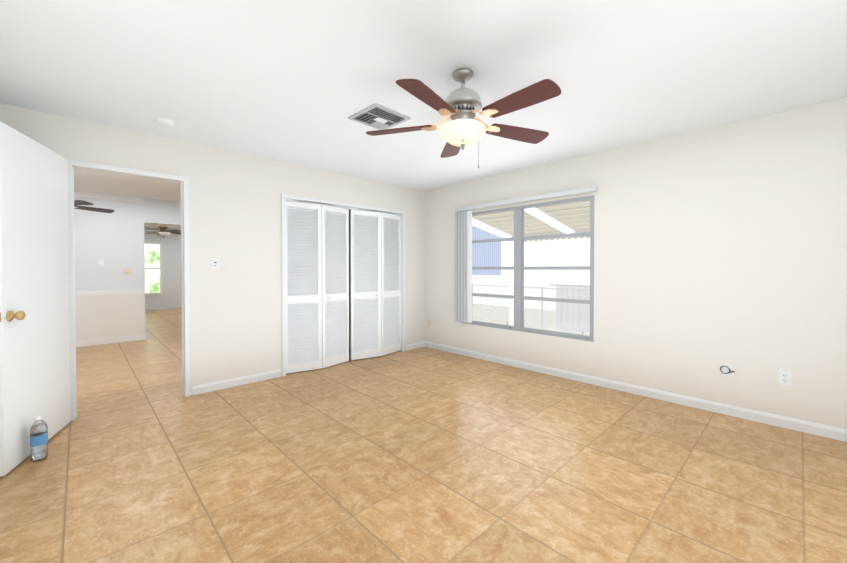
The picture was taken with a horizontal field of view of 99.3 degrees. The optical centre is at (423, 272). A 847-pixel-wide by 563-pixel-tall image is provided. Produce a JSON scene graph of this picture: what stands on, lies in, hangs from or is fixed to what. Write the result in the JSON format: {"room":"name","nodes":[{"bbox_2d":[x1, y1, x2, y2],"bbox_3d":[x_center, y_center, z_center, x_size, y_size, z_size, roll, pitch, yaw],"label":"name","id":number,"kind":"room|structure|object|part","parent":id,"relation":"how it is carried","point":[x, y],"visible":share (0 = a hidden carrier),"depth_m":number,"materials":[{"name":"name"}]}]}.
{"room":"empty bedroom","nodes":[
{"label":"empty bedroom","id":0,"kind":"room"},
{"bbox_2d":[74,197,181,309],"bbox_3d":[-4.958,-0.066,6.131,6.630,2.440,0.115,-1,1,-44],"label":"wall","id":1,"kind":"structure","parent":0,"point":[117,238],"depth_m":6.02,"materials":[{"name":"white paint"}]},
{"bbox_2d":[98,259,103,265],"bbox_3d":[-5.203,-0.162,5.806,0.070,0.115,0.015,-1,1,-44],"label":"light switch","id":2,"kind":"object","parent":1,"relation":"attached to","point":[100,262],"visible":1,"depth_m":5.81,"materials":[{"name":"white plastic"}]},
{"bbox_2d":[74,190,143,203],"bbox_3d":[-6.043,-1.222,4.965,3.480,0.100,0.050,-1,1,-44],"label":"crown molding","id":3,"kind":"structure","parent":1,"relation":"attached to","point":[103,196],"depth_m":5.83,"materials":[{"name":"white paint"}]},
{"bbox_2d":[75,293,144,340],"bbox_3d":[-6.059,0.718,5.005,3.480,0.700,0.006,-1,1,-44],"label":"wainscot","id":4,"kind":"structure","parent":1,"relation":"attached to","point":[105,316],"depth_m":5.88,"materials":[{"name":"white paint"}]},
{"bbox_2d":[75,290,145,346],"bbox_3d":[-6.090,0.737,5.046,3.492,0.860,0.133,-1,1,-44],"label":"trim","id":5,"kind":"structure","parent":1,"relation":"attached to","point":[90,342],"depth_m":5.88,"materials":[{"name":"white paint"}]},
{"bbox_2d":[124,268,130,274],"bbox_3d":[-4.962,-0.025,6.034,0.100,0.115,0.022,-1,1,-44],"label":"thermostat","id":6,"kind":"object","parent":1,"relation":"attached to","point":[127,271],"visible":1,"depth_m":6.03,"materials":[{"name":"beige plastic"}]},
{"bbox_2d":[144,242,162,294],"bbox_3d":[-7.670,-0.132,11.048,2.000,1.570,0.030,-1,1,-44],"label":"window","id":7,"kind":"structure","parent":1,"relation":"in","point":[152,260],"depth_m":10.71,"materials":[{"name":"glass"}]},
{"bbox_2d":[0,103,424,394],"bbox_3d":[-1.583,-0.042,4.191,4.667,2.440,0.115,-1,1,-44],"label":"wall","id":8,"kind":"structure","parent":0,"point":[236,297],"depth_m":3.74,"materials":[{"name":"white paint"}]},
{"bbox_2d":[0,121,70,476],"bbox_3d":[-2.644,0.150,2.463,0.168,2.075,0.836,0,1,-25],"label":"door","id":9,"kind":"structure","parent":8,"relation":"in","point":[34,325],"depth_m":2.37,"materials":[{"name":"white paint"}]},
{"bbox_2d":[67,159,189,420],"bbox_3d":[-2.602,0.140,3.219,0.840,2.100,0.149,-1,1,-44],"label":"door frame","id":10,"kind":"structure","parent":8,"relation":"attached to","point":[72,165],"depth_m":3.21,"materials":[{"name":"white paint"}]},
{"bbox_2d":[211,258,218,269],"bbox_3d":[-2.092,-0.088,3.617,0.070,0.115,0.011,-1,1,-44],"label":"switch","id":11,"kind":"object","parent":8,"relation":"attached to","point":[214,263],"visible":1,"depth_m":3.61,"materials":[{"name":"white plastic"}]},
{"bbox_2d":[192,369,280,394],"bbox_3d":[-1.931,1.140,3.785,0.858,0.085,0.013,-1,1,-44],"label":"baseboard","id":12,"kind":"structure","parent":8,"relation":"attached to","point":[203,388],"depth_m":3.74,"materials":[{"name":"white paint"}]},
{"bbox_2d":[285,201,400,373],"bbox_3d":[-0.945,0.164,4.719,1.758,1.990,0.139,-1,1,-44],"label":"closet doors","id":13,"kind":"structure","parent":8,"relation":"in","point":[317,278],"depth_m":4.61,"materials":[{"name":"white paint"}]},
{"bbox_2d":[281,194,404,376],"bbox_3d":[-0.982,0.135,4.757,1.839,2.072,0.132,-1,1,-44],"label":"trim","id":14,"kind":"structure","parent":8,"relation":"attached to","point":[293,198],"depth_m":4.43,"materials":[{"name":"white paint"}]},
{"bbox_2d":[405,341,423,350],"bbox_3d":[-0.129,1.119,5.509,0.380,0.085,0.013,-1,1,-44],"label":"baseboard","id":15,"kind":"structure","parent":8,"relation":"attached to","point":[420,344],"depth_m":5.49,"materials":[{"name":"white paint"}]},
{"bbox_2d":[0,308,846,562],"bbox_3d":[-3.669,1.219,4.879,6.752,0.100,14.500,-1,1,-44],"label":"floor","id":16,"kind":"structure","parent":0,"point":[424,455],"depth_m":2.15,"materials":[{"name":"tile"}]},
{"bbox_2d":[30,415,47,461],"bbox_3d":[-2.476,1.062,2.317,0.081,0.278,0.081,-1,1,-44],"label":"water bottle","id":17,"kind":"object","parent":16,"relation":"on","point":[39,441],"visible":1,"depth_m":2.29,"materials":[{"name":"blue"}]},
{"bbox_2d":[0,0,846,228],"bbox_3d":[-3.710,-1.330,4.808,6.867,0.120,14.730,-1,1,-44],"label":"ceiling","id":18,"kind":"structure","parent":0,"point":[298,82],"depth_m":2.20,"materials":[{"name":"white paint"}]},
{"bbox_2d":[74,200,113,212],"bbox_3d":[-4.573,-0.909,4.394,1.222,0.712,1.181,-1,1,-44],"label":"ceiling fan","id":19,"kind":"object","parent":18,"relation":"hanging from","point":[81,202],"visible":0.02,"depth_m":4.64,"materials":[{"name":"black plastic"}]},
{"bbox_2d":[144,224,180,238],"bbox_3d":[-6.262,-1.014,8.668,0.962,0.606,0.962,0,1,-19],"label":"ceiling fan","id":20,"kind":"object","parent":18,"relation":"hanging from","point":[162,232],"visible":0.81,"depth_m":8.59,"materials":[{"name":"brown plastic"}]},
{"bbox_3d":[-6.262,-0.913,8.669,0.279,0.111,0.279,-1,1,-44],"label":"lamp shade","id":21,"kind":"part","parent":20,"relation":"part of","materials":[{"name":"white glass"}]},
{"bbox_2d":[155,118,173,126],"bbox_3d":[-2.124,-1.228,2.955,0.132,0.038,0.132,-1,1,-44],"label":"smoke detector","id":22,"kind":"object","parent":18,"relation":"attached to","point":[164,122],"visible":1,"depth_m":2.92,"materials":[{"name":"white plastic"}]},
{"bbox_2d":[348,103,410,129],"bbox_3d":[-0.353,-1.238,2.886,0.356,0.017,0.356,1,1,44],"label":"ceiling vent","id":23,"kind":"object","parent":18,"relation":"in","point":[378,116],"visible":0.98,"depth_m":2.87,"materials":[{"name":"silver metal"}]},
{"bbox_2d":[366,68,560,167],"bbox_3d":[0.265,-0.942,2.205,1.220,0.592,1.188,-1,1,-44],"label":"ceiling fan","id":24,"kind":"object","parent":18,"relation":"hanging from","point":[461,107],"visible":1,"depth_m":2.15,"materials":[{"name":"brown wood"}]},
{"bbox_3d":[0.245,-0.854,2.240,0.279,0.111,0.279,-1,1,-44],"label":"lamp shade","id":25,"kind":"part","parent":24,"relation":"part of","materials":[{"name":"beige glass"}]},
{"bbox_2d":[425,97,846,429],"bbox_3d":[1.633,-0.041,4.089,0.160,2.440,6.050,-1,1,-44],"label":"wall","id":26,"kind":"structure","parent":0,"point":[715,247],"depth_m":3.11,"materials":[{"name":"white paint"}]},
{"bbox_2d":[460,322,593,341],"bbox_3d":[1.167,0.715,4.472,0.010,0.012,1.843,-1,1,-44],"label":"window sill","id":27,"kind":"structure","parent":26,"relation":"attached to","point":[530,332],"depth_m":4.32,"materials":[{"name":"silver metal"}]},
{"bbox_2d":[465,195,593,339],"bbox_3d":[1.169,-0.058,4.465,0.104,1.535,1.835,-1,1,-44],"label":"window","id":28,"kind":"structure","parent":26,"relation":"in","point":[518,268],"depth_m":4.40,"materials":[{"name":"clear glass"}]},
{"bbox_2d":[455,186,597,322],"bbox_3d":[1.138,-0.106,4.421,0.094,1.602,1.915,-1,1,-44],"label":"window blinds","id":29,"kind":"object","parent":28,"relation":"attached to","point":[463,265],"visible":1,"depth_m":4.96,"materials":[{"name":"white plastic"}]},
{"bbox_2d":[424,341,846,441],"bbox_3d":[1.842,1.141,3.760,0.013,0.085,5.265,-1,1,-44],"label":"baseboard","id":30,"kind":"structure","parent":26,"relation":"attached to","point":[835,433],"depth_m":3.28,"materials":[{"name":"white paint"}]},
{"bbox_2d":[720,362,734,376],"bbox_3d":[2.547,0.812,3.013,0.023,0.115,0.099,-1,1,-44],"label":"outlet","id":31,"kind":"object","parent":26,"relation":"attached to","point":[728,370],"visible":1,"depth_m":3.01,"materials":[{"name":"white plastic"}]},
{"bbox_2d":[778,370,791,386],"bbox_3d":[2.786,0.812,2.773,0.008,0.115,0.070,-1,1,-44],"label":"electrical outlet","id":32,"kind":"object","parent":26,"relation":"attached to","point":[784,378],"visible":1,"depth_m":2.77,"materials":[{"name":"white plastic"}]},
{"label":"outside","id":33,"kind":"structure","parent":0,"visible":0},
{"bbox_2d":[473,303,589,334],"bbox_3d":[8.829,1.593,15.111,25.448,0.100,28.000,-1,1,-44],"label":"ground","id":34,"kind":"structure","parent":33,"point":[476,314],"depth_m":12.67,"materials":[{"name":"white concrete"}]},
{"bbox_2d":[472,200,589,325],"bbox_3d":[4.426,-0.023,4.305,4.202,3.400,10.500,-1,1,-44],"label":"carport","id":35,"kind":"object","parent":34,"relation":"on","point":[550,225],"depth_m":8.02,"materials":[{"name":"white metal"}]},
{"bbox_2d":[472,284,589,335],"bbox_3d":[3.910,0.999,8.996,0.050,1.240,22.025,-1,1,-44],"label":"fence","id":36,"kind":"object","parent":34,"relation":"on","point":[541,293],"depth_m":9.72,"materials":[{"name":"white metal"}]},
{"bbox_2d":[472,220,589,310],"bbox_3d":[8.781,-1.206,15.031,5.580,5.500,32.000,-1,1,-44],"label":"neighboring building","id":37,"kind":"structure","parent":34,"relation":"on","point":[493,261],"depth_m":15.46,"materials":[{"name":"white"}]},
{"bbox_2d":[546,278,589,332],"bbox_3d":[5.237,0.794,10.211,2.400,1.620,2.500,-1,1,-44],"label":"shed","id":38,"kind":"object","parent":34,"relation":"on","point":[557,283],"depth_m":9.91,"materials":[{"name":"grey"}]}
]}

